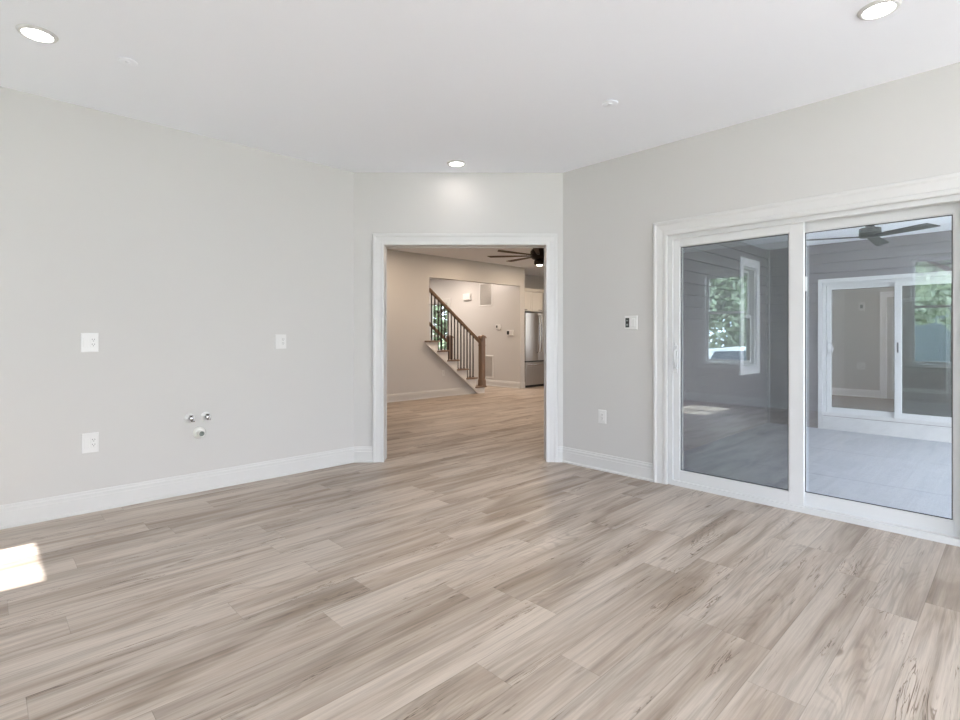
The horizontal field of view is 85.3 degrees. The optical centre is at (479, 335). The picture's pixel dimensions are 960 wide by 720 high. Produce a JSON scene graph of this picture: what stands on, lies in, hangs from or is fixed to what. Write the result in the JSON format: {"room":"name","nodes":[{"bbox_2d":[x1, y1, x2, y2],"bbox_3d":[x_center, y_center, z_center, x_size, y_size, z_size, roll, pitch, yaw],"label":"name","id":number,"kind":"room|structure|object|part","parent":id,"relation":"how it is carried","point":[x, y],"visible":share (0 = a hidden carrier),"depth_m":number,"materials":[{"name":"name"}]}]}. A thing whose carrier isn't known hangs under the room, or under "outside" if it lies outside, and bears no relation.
{"room":"empty living room","nodes":[
{"label":"empty living room","id":0,"kind":"room"},
{"bbox_2d":[0,86,353,504],"bbox_3d":[-2.669,-0.174,3.617,3.957,2.740,0.140,0,0,-44],"label":"wall","id":1,"kind":"structure","parent":0,"point":[187,254],"depth_m":3.81,"materials":[{"name":"grey paint"}]},
{"bbox_2d":[81,432,98,453],"bbox_3d":[-2.645,0.728,3.538,0.094,0.134,0.008,0,0,-44],"label":"wall outlet","id":2,"kind":"object","parent":1,"relation":"attached to","point":[89,441],"visible":1,"depth_m":3.53,"materials":[{"name":"white plastic"}]},
{"bbox_2d":[91,438,95,447],"bbox_3d":[-2.630,0.728,3.550,0.034,0.068,0.004,0,0,-44],"label":"receptacle","id":3,"kind":"object","parent":2,"relation":"attached to","point":[93,440],"depth_m":3.55,"materials":[{"name":"white plastic"}]},
{"bbox_2d":[81,333,98,351],"bbox_3d":[-2.647,0.047,3.536,0.098,0.130,0.008,0,0,-44],"label":"wall outlet","id":4,"kind":"object","parent":1,"relation":"attached to","point":[89,341],"visible":1,"depth_m":3.54,"materials":[{"name":"white plastic"}]},
{"bbox_2d":[91,338,95,346],"bbox_3d":[-2.631,0.047,3.548,0.034,0.068,0.004,0,0,-44],"label":"receptacle","id":5,"kind":"object","parent":4,"relation":"attached to","point":[93,340],"depth_m":3.55,"materials":[{"name":"white plastic"}]},
{"bbox_2d":[0,447,353,529],"bbox_3d":[-2.611,1.123,3.559,3.961,0.145,0.024,0,0,-44],"label":"baseboard","id":6,"kind":"structure","parent":1,"relation":"attached to","point":[67,505],"depth_m":3.81,"materials":[{"name":"white paint"}]},
{"bbox_2d":[184,413,194,422],"bbox_3d":[-2.186,0.627,3.939,0.072,0.072,0.064,0,0,-44],"label":"water valve","id":7,"kind":"object","parent":1,"relation":"attached to","point":[188,418],"visible":1,"depth_m":3.94,"materials":[{"name":"white metal"}]},
{"bbox_2d":[193,427,205,437],"bbox_3d":[-2.134,0.744,3.978,0.088,0.088,0.080,0,0,-44],"label":"stub","id":8,"kind":"object","parent":1,"relation":"attached to","point":[198,432],"visible":1,"depth_m":3.98,"materials":[{"name":"white plastic"}]},
{"bbox_2d":[201,412,210,420],"bbox_3d":[-2.104,0.626,4.017,0.072,0.072,0.064,0,0,-44],"label":"water valve","id":9,"kind":"object","parent":1,"relation":"attached to","point":[205,416],"visible":1,"depth_m":4.02,"materials":[{"name":"white metal"}]},
{"bbox_2d":[275,334,285,348],"bbox_3d":[-1.699,0.051,4.446,0.095,0.122,0.008,0,0,-44],"label":"wall outlet","id":10,"kind":"object","parent":1,"relation":"attached to","point":[280,339],"visible":1,"depth_m":4.44,"materials":[{"name":"white plastic"}]},
{"bbox_2d":[387,249,519,393],"bbox_3d":[-1.768,-0.174,9.280,7.300,2.740,0.120,0,0,-44],"label":"wall","id":11,"kind":"structure","parent":0,"point":[412,366],"depth_m":9.77,"materials":[{"name":"grey paint"}]},
{"bbox_2d":[387,387,474,402],"bbox_3d":[-2.233,1.123,8.733,5.870,0.145,0.024,0,0,-44],"label":"baseboard","id":12,"kind":"structure","parent":11,"relation":"attached to","point":[398,397],"depth_m":9.93,"materials":[{"name":"white paint"}]},
{"bbox_2d":[354,173,562,446],"bbox_3d":[-0.203,-0.174,5.011,2.100,2.740,0.140,0,0,0],"label":"wall","id":13,"kind":"structure","parent":0,"point":[462,203],"depth_m":4.94,"materials":[{"name":"grey paint"}]},
{"bbox_2d":[354,446,562,462],"bbox_3d":[-0.203,1.123,4.929,1.984,0.145,0.024,0,0,0],"label":"baseboard","id":14,"kind":"structure","parent":13,"relation":"attached to","point":[361,454],"depth_m":4.92,"materials":[{"name":"white paint"}]},
{"bbox_2d":[372,233,557,462],"bbox_3d":[-0.141,0.116,5.011,1.748,2.160,0.188,0,0,0],"label":"trim","id":15,"kind":"structure","parent":13,"relation":"attached to","point":[381,242],"depth_m":4.92,"materials":[{"name":"white paint"}]},
{"bbox_2d":[429,267,524,381],"bbox_3d":[-0.506,-0.174,13.346,0.150,2.740,4.240,0,0,-44],"label":"wall","id":16,"kind":"structure","parent":0,"point":[507,310],"depth_m":12.33,"materials":[{"name":"grey paint"}]},
{"bbox_2d":[429,298,449,349],"bbox_3d":[-1.085,-0.229,13.913,0.200,1.490,1.040,0,0,-44],"label":"window","id":17,"kind":"structure","parent":16,"relation":"in","point":[446,301],"depth_m":13.99,"materials":[{"name":"white paint"}]},
{"bbox_3d":[-1.067,-0.229,13.930,0.150,1.310,0.840,0,0,-44],"label":"frame","id":18,"kind":"part","parent":17,"relation":"part of","materials":[{"name":"white plastic"}]},
{"bbox_3d":[-1.052,-0.414,13.944,0.032,0.891,0.784,0,0,-44],"label":"sash","id":19,"kind":"part","parent":17,"relation":"part of","materials":[{"name":"white plastic"}]},
{"bbox_2d":[463,293,470,300],"bbox_3d":[-0.325,-0.959,13.012,0.050,0.170,0.260,0,0,-44],"label":"door chime","id":20,"kind":"object","parent":16,"relation":"attached to","point":[466,297],"visible":1,"depth_m":12.98,"materials":[{"name":"white plastic"}]},
{"bbox_2d":[479,283,491,306],"bbox_3d":[0.138,-0.988,12.557,0.012,0.567,0.446,0,0,-44],"label":"air vent","id":21,"kind":"object","parent":16,"relation":"in","point":[485,290],"visible":0.91,"depth_m":12.56,"materials":[{"name":"white plastic"}]},
{"bbox_2d":[485,355,492,377],"bbox_3d":[0.184,0.743,12.509,0.012,0.551,0.374,0,0,-44],"label":"air vent","id":22,"kind":"object","parent":16,"relation":"in","point":[488,358],"visible":0.8,"depth_m":12.47,"materials":[{"name":"white plastic"}]},
{"bbox_2d":[476,379,524,388],"bbox_3d":[-0.472,1.123,13.293,0.174,0.145,4.164,0,0,-44],"label":"baseboard","id":23,"kind":"structure","parent":16,"relation":"attached to","point":[509,384],"depth_m":12.09,"materials":[{"name":"white paint"}]},
{"bbox_2d":[507,330,513,334],"bbox_3d":[0.690,-0.065,11.972,0.026,0.124,0.210,0,0,-44],"label":"alarm keypad","id":24,"kind":"object","parent":16,"relation":"attached to","point":[509,332],"visible":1,"depth_m":11.95,"materials":[{"name":"white plastic"}]},
{"bbox_2d":[525,288,543,312],"bbox_3d":[1.004,-0.827,12.466,0.780,0.535,0.750,0,0,-44],"label":"upper cabinet","id":25,"kind":"object","parent":16,"relation":"attached to","point":[533,297],"visible":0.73,"depth_m":12.25,"materials":[{"name":"white paint"}]},
{"bbox_3d":[1.093,-0.791,12.091,0.362,0.441,0.016,0,0,-44],"label":"door","id":26,"kind":"part","parent":25,"relation":"part of","materials":[{"name":"white paint"}]},
{"bbox_3d":[1.244,-1.059,12.215,0.780,0.070,0.055,0,0,-44],"label":"crown","id":27,"kind":"part","parent":25,"relation":"part of","materials":[{"name":"white paint"}]},
{"bbox_3d":[1.360,-0.791,12.348,0.362,0.441,0.016,0,0,-44],"label":"door","id":28,"kind":"part","parent":25,"relation":"part of","materials":[{"name":"white paint"}]},
{"bbox_2d":[0,384,959,719],"bbox_3d":[1.196,1.196,6.553,13.600,0.001,16.600,0,0,-44],"label":"floor","id":29,"kind":"structure","parent":0,"point":[464,573],"depth_m":2.35,"materials":[{"name":"wood"}]},
{"bbox_2d":[425,340,486,393],"bbox_3d":[-1.116,0.359,10.529,2.310,1.674,1.230,0,0,-44],"label":"staircase","id":30,"kind":"structure","parent":29,"relation":"on","point":[443,354],"depth_m":10.34,"materials":[{"name":"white wood"}]},
{"bbox_2d":[429,322,453,358],"bbox_3d":[-1.299,-0.083,11.074,1.860,2.260,0.144,0,0,-44],"label":"stair railing","id":31,"kind":"object","parent":30,"relation":"on","point":[429,322],"visible":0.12,"depth_m":11.60,"materials":[{"name":"brown wood"}]},
{"bbox_3d":[-1.344,-0.521,11.031,1.736,1.385,0.068,0,0,-44],"label":"handrail","id":32,"kind":"part","parent":31,"relation":"part of","materials":[{"name":"brown wood"}]},
{"bbox_3d":[-0.680,0.551,11.668,0.121,0.991,0.121,0,0,-44],"label":"newel post","id":33,"kind":"part","parent":31,"relation":"part of","materials":[{"name":"brown wood"}]},
{"bbox_2d":[429,288,486,385],"bbox_3d":[-0.435,0.068,10.462,1.460,1.957,0.144,0,0,-44],"label":"stair railing","id":34,"kind":"object","parent":30,"relation":"on","point":[480,339],"visible":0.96,"depth_m":10.56,"materials":[{"name":"brown wood"}]},
{"bbox_3d":[-0.479,-0.369,10.419,1.336,1.082,0.068,0,0,-44],"label":"handrail","id":35,"kind":"part","parent":34,"relation":"part of","materials":[{"name":"brown wood"}]},
{"bbox_3d":[0.040,0.551,10.918,0.121,0.991,0.121,0,0,-44],"label":"newel post","id":36,"kind":"part","parent":34,"relation":"part of","materials":[{"name":"brown wood"}]},
{"bbox_2d":[525,313,543,387],"bbox_3d":[1.114,0.336,12.459,0.902,1.720,0.882,0,0,-44],"label":"refrigerator","id":37,"kind":"object","parent":29,"relation":"on","point":[534,322],"visible":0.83,"depth_m":12.09,"materials":[{"name":"metal"}]},
{"bbox_3d":[1.179,0.029,12.063,0.448,1.105,0.080,0,0,-44],"label":"door","id":38,"kind":"part","parent":37,"relation":"part of","materials":[{"name":"silver metal"}]},
{"bbox_3d":[1.310,1.171,12.255,0.870,0.050,0.050,0,0,-44],"label":"kick plate","id":39,"kind":"part","parent":37,"relation":"part of","materials":[{"name":"black plastic"}]},
{"bbox_3d":[1.343,0.874,12.221,0.902,0.525,0.080,0,0,-44],"label":"freezer drawer","id":40,"kind":"part","parent":37,"relation":"part of","materials":[{"name":"silver metal"}]},
{"bbox_3d":[1.359,-0.039,12.138,0.024,0.889,0.078,0,0,-44],"label":"handle","id":41,"kind":"part","parent":37,"relation":"part of","materials":[{"name":"silver metal"}]},
{"bbox_3d":[1.425,-0.039,12.201,0.024,0.889,0.078,0,0,-44],"label":"handle","id":42,"kind":"part","parent":37,"relation":"part of","materials":[{"name":"silver metal"}]},
{"bbox_3d":[1.507,0.029,12.378,0.448,1.105,0.080,0,0,-44],"label":"door","id":43,"kind":"part","parent":37,"relation":"part of","materials":[{"name":"silver metal"}]},
{"bbox_2d":[0,0,959,278],"bbox_3d":[1.196,-1.644,6.524,13.840,0.200,16.840,0,0,-44],"label":"ceiling","id":44,"kind":"structure","parent":0,"point":[356,86],"depth_m":2.99,"materials":[{"name":"white paint"}]},
{"bbox_2d":[15,24,58,43],"bbox_3d":[-2.261,-1.537,2.664,0.169,0.012,0.169,0,0,-44],"label":"recessed light","id":45,"kind":"object","parent":44,"relation":"in","point":[32,32],"visible":1,"depth_m":2.65,"materials":[{"name":"white paint"}]},
{"bbox_2d":[118,57,137,65],"bbox_3d":[-1.972,-1.537,2.921,0.092,0.014,0.092,0,0,-44],"label":"sprinkler cover","id":46,"kind":"object","parent":44,"relation":"attached to","point":[126,61],"visible":1,"depth_m":2.91,"materials":[{"name":"white paint"}]},
{"bbox_2d":[447,160,465,166],"bbox_3d":[-0.210,-1.537,4.669,0.169,0.012,0.169,0,0,-44],"label":"recessed light","id":47,"kind":"object","parent":44,"relation":"in","point":[453,163],"visible":1,"depth_m":4.66,"materials":[{"name":"white paint"}]},
{"bbox_2d":[487,248,543,265],"bbox_3d":[0.811,-1.243,7.098,1.326,0.602,1.326,0,0,-14],"label":"ceiling fan","id":48,"kind":"object","parent":44,"relation":"hanging from","point":[537,254],"visible":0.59,"depth_m":7.03,"materials":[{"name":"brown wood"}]},
{"bbox_3d":[0.377,-1.091,7.185,0.548,0.016,0.068,0,0,11],"label":"blade","id":49,"kind":"part","parent":48,"relation":"part of","materials":[{"name":"brown wood"}]},
{"bbox_3d":[0.443,-1.091,6.852,0.548,0.016,0.068,0,0,-34],"label":"blade","id":50,"kind":"part","parent":48,"relation":"part of","materials":[{"name":"brown wood"}]},
{"bbox_3d":[0.565,-1.091,7.466,0.068,0.016,0.548,0,0,-34],"label":"blade","id":51,"kind":"part","parent":48,"relation":"part of","materials":[{"name":"brown wood"}]},
{"bbox_2d":[602,100,617,106],"bbox_3d":[0.859,-1.537,3.446,0.104,0.014,0.104,0,0,-44],"label":"sprinkler cover","id":52,"kind":"object","parent":44,"relation":"attached to","point":[609,103],"visible":1,"depth_m":3.44,"materials":[{"name":"white paint"}]},
{"bbox_2d":[857,0,901,20],"bbox_3d":[1.883,-1.537,2.461,0.169,0.012,0.169,0,0,-44],"label":"recessed light","id":53,"kind":"object","parent":44,"relation":"in","point":[877,9],"visible":1,"depth_m":2.46,"materials":[{"name":"white paint"}]},
{"bbox_2d":[525,274,543,312],"bbox_3d":[1.565,-0.174,13.643,3.250,2.740,0.120,0,0,-44],"label":"upper cabinet","id":54,"kind":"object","parent":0,"point":[531,281],"depth_m":13.43,"materials":[{"name":"grey paint"}]},
{"bbox_2d":[683,241,767,451],"bbox_3d":[3.873,0.126,7.759,8.068,3.340,0.166,0,0,-44],"label":"wall","id":55,"kind":"structure","parent":0,"point":[719,402],"depth_m":6.99,"materials":[{"name":"grey"}]},
{"bbox_2d":[738,256,759,374],"bbox_3d":[3.987,-0.284,7.862,0.796,1.716,0.176,0,0,-44],"label":"window","id":56,"kind":"structure","parent":55,"relation":"in","point":[749,273],"depth_m":8.01,"materials":[{"name":"white plastic"}]},
{"bbox_3d":[3.957,-0.634,7.893,0.504,0.731,0.032,0,0,-44],"label":"sash","id":57,"kind":"part","parent":56,"relation":"part of","materials":[{"name":"white plastic"}]},
{"bbox_3d":[3.982,0.058,7.867,0.504,0.731,0.032,0,0,-44],"label":"sash","id":58,"kind":"part","parent":56,"relation":"part of","materials":[{"name":"white plastic"}]},
{"bbox_3d":[3.975,-0.284,7.875,0.560,1.480,0.140,0,0,-44],"label":"frame","id":59,"kind":"part","parent":56,"relation":"part of","materials":[{"name":"white plastic"}]},
{"bbox_2d":[563,62,959,462],"bbox_3d":[3.408,-0.174,2.316,0.140,2.740,7.423,0,0,-44],"label":"wall","id":60,"kind":"structure","parent":0,"point":[907,128],"depth_m":4.22,"materials":[{"name":"grey paint"}]},
{"bbox_2d":[598,409,605,423],"bbox_3d":[1.085,0.720,4.629,0.008,0.120,0.080,0,0,-44],"label":"wall outlet","id":61,"kind":"object","parent":60,"relation":"attached to","point":[601,413],"visible":1,"depth_m":4.62,"materials":[{"name":"white plastic"}]},
{"bbox_2d":[562,447,652,481],"bbox_3d":[1.098,1.123,4.605,0.024,0.145,0.929,0,0,-44],"label":"baseboard","id":62,"kind":"structure","parent":60,"relation":"attached to","point":[641,470],"depth_m":4.56,"materials":[{"name":"white paint"}]},
{"bbox_2d":[625,316,637,329],"bbox_3d":[1.280,-0.110,4.424,0.012,0.116,0.118,0,0,-44],"label":"wall control","id":63,"kind":"object","parent":60,"relation":"attached to","point":[631,322],"visible":1,"depth_m":4.42,"materials":[{"name":"white plastic"}]},
{"bbox_2d":[631,319,634,326],"bbox_3d":[1.295,-0.110,4.406,0.004,0.068,0.034,0,0,-44],"label":"rocker switch","id":64,"kind":"object","parent":63,"relation":"attached to","point":[632,320],"depth_m":4.41,"materials":[{"name":"white plastic"}]},
{"bbox_2d":[653,172,959,546],"bbox_3d":[2.162,0.139,3.583,0.147,2.115,2.020,0,0,-44],"label":"door","id":65,"kind":"structure","parent":60,"relation":"in","point":[935,196],"depth_m":3.56,"materials":[{"name":"white paint"}]},
{"bbox_3d":[1.553,0.186,4.157,0.048,0.220,0.028,0,0,-44],"label":"pull handle","id":66,"kind":"part","parent":65,"relation":"part of","materials":[{"name":"white plastic"}]},
{"bbox_3d":[1.929,0.197,3.916,0.014,1.918,0.910,0,0,-44],"label":"screen frame","id":67,"kind":"part","parent":65,"relation":"part of","materials":[{"name":"white plastic"}]},
{"bbox_3d":[1.883,0.196,3.872,0.036,1.938,0.920,0,0,-44],"label":"sliding panel","id":68,"kind":"part","parent":65,"relation":"part of","materials":[{"name":"white plastic"}]},
{"bbox_3d":[2.490,0.196,3.309,0.036,1.938,0.876,0,0,-44],"label":"fixed panel","id":69,"kind":"part","parent":65,"relation":"part of","materials":[{"name":"white plastic"}]},
{"bbox_2d":[683,423,951,518],"bbox_3d":[4.501,1.411,4.915,4.990,0.030,4.860,0,0,-44],"label":"floor","id":70,"kind":"structure","parent":0,"point":[915,475],"depth_m":5.60,"materials":[{"name":"grey tile"}]},
{"bbox_2d":[741,216,951,249],"bbox_3d":[4.494,-1.424,4.908,5.018,0.100,4.860,0,0,-44],"label":"ceiling","id":71,"kind":"structure","parent":0,"point":[775,242],"depth_m":7.09,"materials":[{"name":"white paint"}]},
{"bbox_2d":[806,223,939,245],"bbox_3d":[3.961,-1.188,5.320,1.110,0.372,1.083,0,0,0],"label":"ceiling fan","id":72,"kind":"object","parent":71,"relation":"hanging from","point":[872,233],"visible":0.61,"depth_m":5.31,"materials":[{"name":"black metal"}]},
{"bbox_3d":[3.688,-1.019,5.500,0.555,0.035,0.116,0,0,18],"label":"blade","id":73,"kind":"part","parent":72,"relation":"part of","materials":[{"name":"black metal"}]},
{"bbox_3d":[4.298,-1.019,5.631,0.555,0.035,0.116,0,0,-42],"label":"blade","id":74,"kind":"part","parent":72,"relation":"part of","materials":[{"name":"black metal"}]},
{"bbox_3d":[4.107,-1.019,5.037,0.116,0.035,0.555,0,0,-12],"label":"blade","id":75,"kind":"part","parent":72,"relation":"part of","materials":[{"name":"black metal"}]},
{"bbox_2d":[770,230,951,427],"bbox_3d":[6.349,-0.074,6.688,0.176,2.940,4.860,0,0,-44],"label":"wall","id":76,"kind":"structure","parent":0,"point":[924,252],"depth_m":7.88,"materials":[{"name":"grey"}]},
{"bbox_2d":[766,250,769,422],"bbox_3d":[4.621,0.011,8.363,0.050,2.770,0.050,0,0,-44],"label":"trim","id":77,"kind":"structure","parent":76,"relation":"attached to","point":[768,251],"depth_m":8.34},
{"bbox_2d":[818,271,951,442],"bbox_3d":[5.810,0.276,7.224,0.157,2.240,1.910,0,0,-44],"label":"door","id":78,"kind":"structure","parent":76,"relation":"in","point":[922,301],"depth_m":7.17,"materials":[{"name":"white plastic"}]},
{"bbox_3d":[5.255,0.186,7.817,0.048,0.220,0.080,0,0,-44],"label":"pull handle","id":79,"kind":"part","parent":78,"relation":"part of","materials":[{"name":"white plastic"}]},
{"bbox_3d":[5.548,0.205,7.573,0.036,1.920,0.862,0,0,-44],"label":"sliding panel","id":80,"kind":"part","parent":78,"relation":"part of","materials":[{"name":"white plastic"}]},
{"bbox_3d":[6.094,0.205,6.934,0.036,1.920,0.916,0,0,-44],"label":"fixed panel","id":81,"kind":"part","parent":78,"relation":"part of","materials":[{"name":"white plastic"}]},
{"bbox_2d":[832,287,893,389],"bbox_3d":[8.729,-0.174,8.972,0.120,2.740,4.860,0,0,-44],"label":"wall","id":82,"kind":"structure","parent":0,"point":[855,333],"depth_m":10.26,"materials":[{"name":"grey paint"}]},
{"bbox_2d":[832,388,882,397],"bbox_3d":[8.677,1.123,8.922,0.024,0.145,4.860,0,0,-44],"label":"baseboard","id":83,"kind":"structure","parent":82,"relation":"attached to","point":[835,391],"depth_m":10.25,"materials":[{"name":"white wood"}]},
{"bbox_2d":[857,362,864,369],"bbox_3d":[7.457,0.596,10.204,0.008,0.140,0.140,0,0,-44],"label":"wall outlet","id":84,"kind":"object","parent":82,"relation":"attached to","point":[860,366],"visible":1,"depth_m":10.21,"materials":[{"name":"white plastic"}]},
{"bbox_2d":[858,302,864,310],"bbox_3d":[7.459,-0.564,10.192,0.023,0.170,0.100,0,0,-44],"label":"thermostat","id":85,"kind":"object","parent":82,"relation":"attached to","point":[861,305],"visible":1,"depth_m":10.18,"materials":[{"name":"white plastic"}]},
{"bbox_2d":[880,291,893,398],"bbox_3d":[7.999,0.179,9.643,0.044,2.033,0.966,0,0,-44],"label":"door","id":86,"kind":"structure","parent":82,"relation":"in","point":[886,298],"depth_m":9.91,"materials":[{"name":"white plastic"}]},
{"bbox_2d":[832,395,893,411],"bbox_3d":[7.549,1.246,7.840,3.150,0.100,4.860,0,0,-44],"label":"floor","id":87,"kind":"structure","parent":0,"point":[881,404],"depth_m":9.18,"materials":[{"name":"brown wood"}]},
{"label":"outside","id":88,"kind":"structure","parent":0,"visible":0},
{"bbox_3d":[0.000,1.916,0.000,120.000,0.200,120.000,0,0,-44],"label":"ground","id":89,"kind":"structure","parent":88,"visible":0},
{"bbox_2d":[433,305,446,348],"bbox_3d":[-1.505,-1.304,20.002,5.464,7.910,5.179,0,0,-44],"label":"tree","id":90,"kind":"object","parent":89,"relation":"on","point":[433,305],"visible":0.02,"depth_m":19.16,"materials":[{"name":"green plant"}]}
]}

